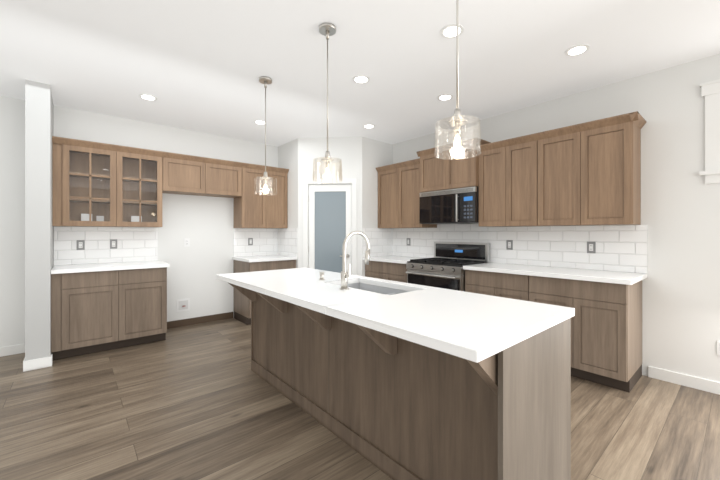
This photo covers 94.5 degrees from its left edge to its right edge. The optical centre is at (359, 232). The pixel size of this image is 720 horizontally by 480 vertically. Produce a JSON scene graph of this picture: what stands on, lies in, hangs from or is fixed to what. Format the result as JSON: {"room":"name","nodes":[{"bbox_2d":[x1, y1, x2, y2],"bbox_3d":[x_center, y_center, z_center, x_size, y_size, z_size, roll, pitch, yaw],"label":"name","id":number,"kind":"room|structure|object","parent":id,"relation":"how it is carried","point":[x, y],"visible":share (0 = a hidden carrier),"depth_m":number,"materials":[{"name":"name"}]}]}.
{"room":"kitchen","nodes":[
{"label":"kitchen","id":0,"kind":"room"},
{"bbox_2d":[25,80,53,360],"bbox_3d":[-3.307,-0.073,3.443,0.173,2.740,0.690,0,0,-41],"label":"wall","id":1,"kind":"structure","parent":0,"point":[39,227],"depth_m":3.18,"materials":[{"name":"grey paint"}]},
{"bbox_2d":[23,358,29,371],"bbox_3d":[-3.367,1.250,3.370,0.013,0.095,0.683,0,0,-41],"label":"baseboard","id":2,"kind":"structure","parent":1,"relation":"attached to","point":[25,363],"depth_m":3.12,"materials":[{"name":"white wood"}]},
{"bbox_2d":[0,96,277,346],"bbox_3d":[-3.610,-0.073,3.717,8.740,2.740,0.120,0,0,-41],"label":"wall","id":3,"kind":"structure","parent":0,"point":[205,224],"depth_m":4.51,"materials":[{"name":"white paint"}]},
{"bbox_2d":[0,344,24,356],"bbox_3d":[-5.179,1.250,2.279,4.185,0.095,0.013,0,0,-41],"label":"baseboard","id":4,"kind":"structure","parent":3,"relation":"attached to","point":[14,349],"depth_m":3.54,"materials":[{"name":"white wood"}]},
{"bbox_2d":[54,226,157,264],"bbox_3d":[-3.075,0.146,4.088,1.016,0.439,0.009,0,0,-41],"label":"backsplash","id":5,"kind":"structure","parent":3,"relation":"attached to","point":[134,244],"depth_m":4.05,"materials":[{"name":"tile"}]},
{"bbox_2d":[77,240,84,249],"bbox_3d":[-3.278,0.142,3.901,0.072,0.115,0.008,0,0,-41],"label":"electrical outlet","id":6,"kind":"object","parent":5,"relation":"attached to","point":[80,244],"visible":1,"depth_m":3.90,"materials":[{"name":"grey plastic"}]},
{"bbox_2d":[110,239,116,248],"bbox_3d":[-3.041,0.137,4.105,0.072,0.115,0.008,0,0,-41],"label":"electrical outlet","id":7,"kind":"object","parent":5,"relation":"attached to","point":[113,243],"visible":1,"depth_m":4.10,"materials":[{"name":"grey plastic"}]},
{"bbox_2d":[176,298,189,311],"bbox_3d":[-2.447,1.002,4.611,0.170,0.170,0.039,0,0,-41],"label":"outlet box","id":8,"kind":"object","parent":3,"relation":"attached to","point":[182,304],"visible":1,"depth_m":4.61,"materials":[{"name":"white plastic"}]},
{"bbox_2d":[156,152,211,195],"bbox_3d":[-2.370,-0.773,4.478,0.560,0.480,0.340,0,0,-41],"label":"upper cabinet","id":9,"kind":"object","parent":3,"relation":"attached to","point":[176,173],"depth_m":4.33,"materials":[{"name":"brown wood"}]},
{"bbox_2d":[184,238,189,246],"bbox_3d":[-2.421,0.134,4.654,0.072,0.115,0.008,0,0,-41],"label":"outlet","id":10,"kind":"object","parent":3,"relation":"attached to","point":[186,242],"visible":1,"depth_m":4.65,"materials":[{"name":"white plastic"}]},
{"bbox_2d":[167,312,232,328],"bbox_3d":[-2.308,1.250,4.749,0.990,0.095,0.013,0,0,-41],"label":"baseboard","id":11,"kind":"structure","parent":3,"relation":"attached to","point":[196,320],"depth_m":4.75,"materials":[{"name":"brown wood"}]},
{"bbox_2d":[212,158,243,199],"bbox_3d":[-2.033,-0.773,4.767,0.560,0.480,0.340,0,0,-41],"label":"upper cabinet","id":12,"kind":"object","parent":3,"relation":"attached to","point":[227,176],"depth_m":4.69,"materials":[{"name":"brown wood"}]},
{"bbox_2d":[234,164,271,227],"bbox_3d":[-1.659,-0.544,5.089,0.427,0.938,0.340,0,0,-41],"label":"upper cabinet","id":13,"kind":"object","parent":3,"relation":"attached to","point":[251,210],"depth_m":4.95,"materials":[{"name":"brown wood"}]},
{"bbox_2d":[234,228,297,256],"bbox_3d":[-1.442,0.146,5.074,0.738,0.439,0.644,0,0,-41],"label":"backsplash","id":14,"kind":"structure","parent":3,"relation":"attached to","point":[281,241],"depth_m":5.29,"materials":[{"name":"tile"}]},
{"bbox_2d":[248,238,252,244],"bbox_3d":[-1.724,0.137,5.238,0.072,0.115,0.008,0,0,-41],"label":"electrical outlet","id":15,"kind":"object","parent":14,"relation":"attached to","point":[250,241],"visible":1,"depth_m":5.23,"materials":[{"name":"grey plastic"}]},
{"bbox_2d":[272,168,287,227],"bbox_3d":[-1.423,-0.544,5.292,0.427,0.938,0.340,0,0,-41],"label":"upper cabinet","id":16,"kind":"object","parent":3,"relation":"attached to","point":[279,201],"depth_m":5.22,"materials":[{"name":"brown wood"}]},
{"bbox_2d":[278,137,392,275],"bbox_3d":[-0.420,-0.073,5.491,1.350,2.740,1.350,0,0,-41],"label":"wall","id":17,"kind":"structure","parent":0,"point":[362,158],"depth_m":5.06,"materials":[{"name":"white paint"}]},
{"bbox_2d":[308,184,351,273],"bbox_3d":[-0.455,0.277,5.060,0.500,2.024,0.493,0,0,-41],"label":"pantry door","id":18,"kind":"structure","parent":17,"relation":"in","point":[330,218],"depth_m":5.06,"materials":[{"name":"white"}]},
{"bbox_2d":[303,179,356,274],"bbox_3d":[-0.452,0.241,5.067,0.814,2.112,0.116,0,0,4],"label":"door frame","id":19,"kind":"structure","parent":17,"relation":"attached to","point":[308,182],"depth_m":5.02,"materials":[{"name":"white wood"}]},
{"bbox_2d":[0,318,719,479],"bbox_3d":[-0.473,1.327,0.070,8.740,0.060,9.740,0,0,-41],"label":"floor","id":20,"kind":"structure","parent":0,"point":[202,401],"depth_m":2.25,"materials":[{"name":"brown wood"}]},
{"bbox_2d":[51,267,166,360],"bbox_3d":[-2.881,0.852,3.863,1.016,0.890,0.605,0,0,-41],"label":"base cabinet","id":21,"kind":"object","parent":20,"relation":"on","point":[96,312],"visible":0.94,"depth_m":3.60,"materials":[{"name":"brown wood"}]},
{"bbox_2d":[51,261,169,273],"bbox_3d":[-2.860,0.387,3.854,1.036,0.039,0.645,0,0,-41],"label":"countertop","id":22,"kind":"structure","parent":21,"relation":"on","point":[73,268],"depth_m":3.69,"materials":[{"name":"white stone"}]},
{"bbox_2d":[234,260,295,324],"bbox_3d":[-1.455,0.852,5.090,0.738,0.890,0.605,0,0,-41],"label":"base cabinet","id":23,"kind":"object","parent":20,"relation":"on","point":[242,308],"visible":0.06,"depth_m":4.84,"materials":[{"name":"brown wood"}]},
{"bbox_2d":[232,255,297,261],"bbox_3d":[-1.450,0.387,5.068,0.758,0.039,0.645,0,0,-41],"label":"countertop","id":24,"kind":"structure","parent":23,"relation":"on","point":[263,258],"depth_m":4.94,"materials":[{"name":"white stone"}]},
{"bbox_2d":[365,261,406,282],"bbox_3d":[0.588,0.852,4.887,0.605,0.890,0.876,0,0,-41],"label":"base cabinet","id":25,"kind":"object","parent":20,"relation":"on","point":[387,271],"visible":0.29,"depth_m":4.67,"materials":[{"name":"brown wood"}]},
{"bbox_2d":[363,255,422,263],"bbox_3d":[0.573,0.387,4.874,0.645,0.039,0.877,0,0,-41],"label":"countertop","id":26,"kind":"structure","parent":25,"relation":"on","point":[398,259],"depth_m":4.78,"materials":[{"name":"white stone"}]},
{"bbox_2d":[227,282,570,479],"bbox_3d":[-0.091,0.852,2.305,0.805,0.890,2.500,0,0,-41],"label":"kitchen island","id":27,"kind":"object","parent":20,"relation":"on","point":[393,407],"visible":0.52,"depth_m":1.61,"materials":[{"name":"brown wood"}]},
{"bbox_2d":[216,268,574,362],"bbox_3d":[-0.111,0.387,2.283,0.911,0.039,2.513,0,0,-41],"label":"island countertop","id":28,"kind":"structure","parent":27,"relation":"on","point":[475,327],"depth_m":1.59,"materials":[{"name":"white stone"}]},
{"bbox_2d":[319,272,324,279],"bbox_3d":[-0.298,0.335,2.596,0.048,0.062,0.048,0,0,-41],"label":"switch","id":29,"kind":"object","parent":28,"relation":"on","point":[321,275],"visible":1,"depth_m":2.58,"materials":[{"name":"silver metal"}]},
{"bbox_2d":[340,231,369,289],"bbox_3d":[-0.020,0.176,2.222,0.253,0.381,0.088,0,0,-41],"label":"faucet","id":30,"kind":"object","parent":28,"relation":"on","point":[345,275],"visible":1,"depth_m":2.17,"materials":[{"name":"silver metal"}]},
{"bbox_2d":[340,283,409,294],"bbox_3d":[0.084,0.502,2.337,0.374,0.190,0.714,0,0,-41],"label":"sink","id":31,"kind":"object","parent":28,"relation":"in","point":[377,289],"depth_m":2.56,"materials":[{"name":"silver metal"}]},
{"bbox_2d":[406,242,489,291],"bbox_3d":[1.086,0.710,4.199,0.708,1.175,0.804,0,0,-41],"label":"range","id":32,"kind":"object","parent":20,"relation":"on","point":[443,268],"visible":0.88,"depth_m":4.12,"materials":[{"name":"silver metal"}]},
{"bbox_2d":[465,270,520,299],"bbox_3d":[1.652,0.852,3.650,0.604,0.890,0.753,0,0,-41],"label":"base cabinet","id":33,"kind":"object","parent":20,"relation":"on","point":[505,285],"depth_m":3.48,"materials":[{"name":"brown wood"}]},
{"bbox_2d":[521,275,641,392],"bbox_3d":[2.085,0.852,3.147,0.604,0.890,0.813,0,0,-41],"label":"base cabinet","id":34,"kind":"object","parent":20,"relation":"on","point":[606,334],"depth_m":2.82,"materials":[{"name":"brown wood"}]},
{"bbox_2d":[463,263,646,284],"bbox_3d":[1.874,0.387,3.361,0.645,0.039,1.482,0,0,-41],"label":"countertop","id":35,"kind":"structure","parent":34,"relation":"on","point":[618,277],"depth_m":3.09,"materials":[{"name":"white stone"}]},
{"bbox_2d":[0,0,719,146],"bbox_3d":[-0.473,-1.473,0.070,8.740,0.060,9.740,0,0,-41],"label":"ceiling","id":36,"kind":"structure","parent":0,"point":[202,66],"depth_m":2.72,"materials":[{"name":"white paint"}]},
{"bbox_2d":[139,94,156,100],"bbox_3d":[-2.248,-1.438,3.530,0.164,0.009,0.164,0,0,-41],"label":"recessed light","id":37,"kind":"object","parent":36,"relation":"in","point":[148,97],"visible":1,"depth_m":3.52,"materials":[{"name":"white plastic"}]},
{"bbox_2d":[254,120,266,124],"bbox_3d":[-1.298,-1.438,4.327,0.164,0.009,0.164,0,0,-41],"label":"recessed light","id":38,"kind":"object","parent":36,"relation":"in","point":[261,122],"visible":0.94,"depth_m":4.32,"materials":[{"name":"white plastic"}]},
{"bbox_2d":[254,76,276,194],"bbox_3d":[-0.886,-0.903,3.119,0.210,1.079,0.210,0,0,-41],"label":"pendant light","id":39,"kind":"object","parent":36,"relation":"hanging from","point":[265,80],"visible":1,"depth_m":3.11,"materials":[{"name":"clear glass"}]},
{"bbox_2d":[313,22,341,182],"bbox_3d":[-0.228,-0.903,2.339,0.210,1.079,0.210,0,0,-41],"label":"pendant light","id":40,"kind":"object","parent":36,"relation":"hanging from","point":[327,29],"visible":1,"depth_m":2.33,"materials":[{"name":"clear glass"}]},
{"bbox_2d":[352,75,369,83],"bbox_3d":[0.011,-1.438,3.119,0.164,0.009,0.164,0,0,-41],"label":"recessed light","id":41,"kind":"object","parent":36,"relation":"in","point":[360,79],"visible":1,"depth_m":3.11,"materials":[{"name":"white plastic"}]},
{"bbox_2d":[363,124,374,127],"bbox_3d":[0.121,-1.438,4.486,0.164,0.009,0.164,0,0,-41],"label":"recessed light","id":42,"kind":"object","parent":36,"relation":"in","point":[368,126],"visible":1,"depth_m":4.48,"materials":[{"name":"white plastic"}]},
{"bbox_2d":[437,94,452,100],"bbox_3d":[0.904,-1.438,3.530,0.164,0.009,0.164,0,0,-41],"label":"recessed light","id":43,"kind":"object","parent":36,"relation":"in","point":[443,97],"visible":1,"depth_m":3.52,"materials":[{"name":"white plastic"}]},
{"bbox_2d":[440,24,463,37],"bbox_3d":[0.657,-1.438,2.375,0.164,0.009,0.164,0,0,-41],"label":"recessed light","id":44,"kind":"object","parent":36,"relation":"in","point":[448,31],"visible":0.96,"depth_m":2.37,"materials":[{"name":"white plastic"}]},
{"bbox_2d":[434,0,480,159],"bbox_3d":[0.453,-0.903,1.546,0.210,1.079,0.210,0,0,-41],"label":"pendant light","id":45,"kind":"object","parent":36,"relation":"hanging from","point":[457,121],"visible":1,"depth_m":1.54,"materials":[{"name":"clear glass"}]},
{"bbox_2d":[565,44,589,55],"bbox_3d":[1.711,-1.438,2.622,0.164,0.009,0.164,0,0,-41],"label":"recessed light","id":46,"kind":"object","parent":36,"relation":"in","point":[579,49],"visible":1,"depth_m":2.61,"materials":[{"name":"white plastic"}]},
{"bbox_2d":[393,54,719,381],"bbox_3d":[2.794,-0.073,2.881,0.120,2.740,9.500,0,0,-41],"label":"wall","id":47,"kind":"structure","parent":0,"point":[680,208],"depth_m":2.90,"materials":[{"name":"white paint"}]},
{"bbox_2d":[376,164,399,227],"bbox_3d":[0.565,-0.543,5.117,0.340,0.938,0.497,0,0,-41],"label":"upper cabinet","id":48,"kind":"object","parent":47,"relation":"attached to","point":[384,173],"depth_m":5.07,"materials":[{"name":"brown wood"}]},
{"bbox_2d":[392,159,436,227],"bbox_3d":[0.813,-0.543,4.829,0.340,0.938,0.497,0,0,-41],"label":"upper cabinet","id":49,"kind":"object","parent":47,"relation":"attached to","point":[406,175],"depth_m":4.75,"materials":[{"name":"brown wood"}]},
{"bbox_2d":[420,147,439,192],"bbox_3d":[1.110,-0.823,4.445,0.390,0.550,0.473,0,0,-41],"label":"upper cabinet","id":50,"kind":"object","parent":47,"relation":"attached to","point":[429,164],"depth_m":4.37,"materials":[{"name":"brown wood"}]},
{"bbox_2d":[440,139,487,189],"bbox_3d":[1.343,-0.823,4.174,0.390,0.550,0.473,0,0,-41],"label":"upper cabinet","id":51,"kind":"object","parent":47,"relation":"attached to","point":[464,172],"depth_m":4.02,"materials":[{"name":"brown wood"}]},
{"bbox_2d":[419,186,478,223],"bbox_3d":[1.204,-0.332,4.290,0.447,0.418,0.824,0,0,-41],"label":"microwave","id":52,"kind":"object","parent":51,"relation":"attached to","point":[456,206],"visible":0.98,"depth_m":4.13,"materials":[{"name":"silver metal"}]},
{"bbox_2d":[479,141,499,226],"bbox_3d":[1.642,-0.543,3.865,0.340,0.938,0.385,0,0,-41],"label":"upper cabinet","id":53,"kind":"object","parent":47,"relation":"attached to","point":[489,189],"depth_m":3.80,"materials":[{"name":"brown wood"}]},
{"bbox_2d":[363,224,646,272],"bbox_3d":[1.322,0.123,4.002,0.644,0.485,3.175,0,0,-41],"label":"backsplash","id":54,"kind":"structure","parent":47,"relation":"attached to","point":[621,248],"depth_m":3.71,"materials":[{"name":"tile"}]},
{"bbox_2d":[507,240,512,249],"bbox_3d":[1.776,0.142,3.948,0.008,0.115,0.072,0,0,-41],"label":"electrical outlet","id":55,"kind":"object","parent":54,"relation":"attached to","point":[509,244],"visible":1,"depth_m":3.94,"materials":[{"name":"grey plastic"}]},
{"bbox_2d":[587,242,595,252],"bbox_3d":[2.312,0.145,3.324,0.008,0.115,0.072,0,0,-41],"label":"electrical outlet","id":56,"kind":"object","parent":54,"relation":"attached to","point":[591,247],"visible":1,"depth_m":3.32,"materials":[{"name":"grey plastic"}]},
{"bbox_2d":[500,135,527,226],"bbox_3d":[1.837,-0.543,3.638,0.340,0.938,0.445,0,0,-41],"label":"upper cabinet","id":57,"kind":"object","parent":47,"relation":"attached to","point":[513,152],"depth_m":3.59,"materials":[{"name":"brown wood"}]},
{"bbox_2d":[528,127,571,225],"bbox_3d":[2.067,-0.543,3.371,0.340,0.938,0.501,0,0,-41],"label":"upper cabinet","id":58,"kind":"object","parent":47,"relation":"attached to","point":[549,152],"depth_m":3.32,"materials":[{"name":"brown wood"}]},
{"bbox_2d":[572,112,643,225],"bbox_3d":[2.298,-0.543,3.101,0.340,0.938,0.441,0,0,-41],"label":"upper cabinet","id":59,"kind":"object","parent":47,"relation":"attached to","point":[585,174],"depth_m":2.97,"materials":[{"name":"brown wood"}]},
{"bbox_2d":[648,366,719,394],"bbox_3d":[4.213,1.250,1.130,0.013,0.095,4.935,0,0,-41],"label":"baseboard","id":60,"kind":"structure","parent":47,"relation":"attached to","point":[653,372],"depth_m":2.82,"materials":[{"name":"white wood"}]},
{"bbox_2d":[699,79,719,183],"bbox_3d":[3.316,-0.816,2.225,0.145,0.825,1.455,0,0,-41],"label":"window","id":61,"kind":"structure","parent":47,"relation":"in","point":[710,91],"depth_m":2.69,"materials":[{"name":"white"}]},
{"bbox_2d":[717,341,719,354],"bbox_3d":[2.903,0.927,2.655,0.008,0.115,0.072,0,0,-41],"label":"electrical outlet","id":62,"kind":"object","parent":47,"relation":"attached to","point":[718,347],"visible":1,"depth_m":2.67,"materials":[{"name":"white plastic"}]}
]}

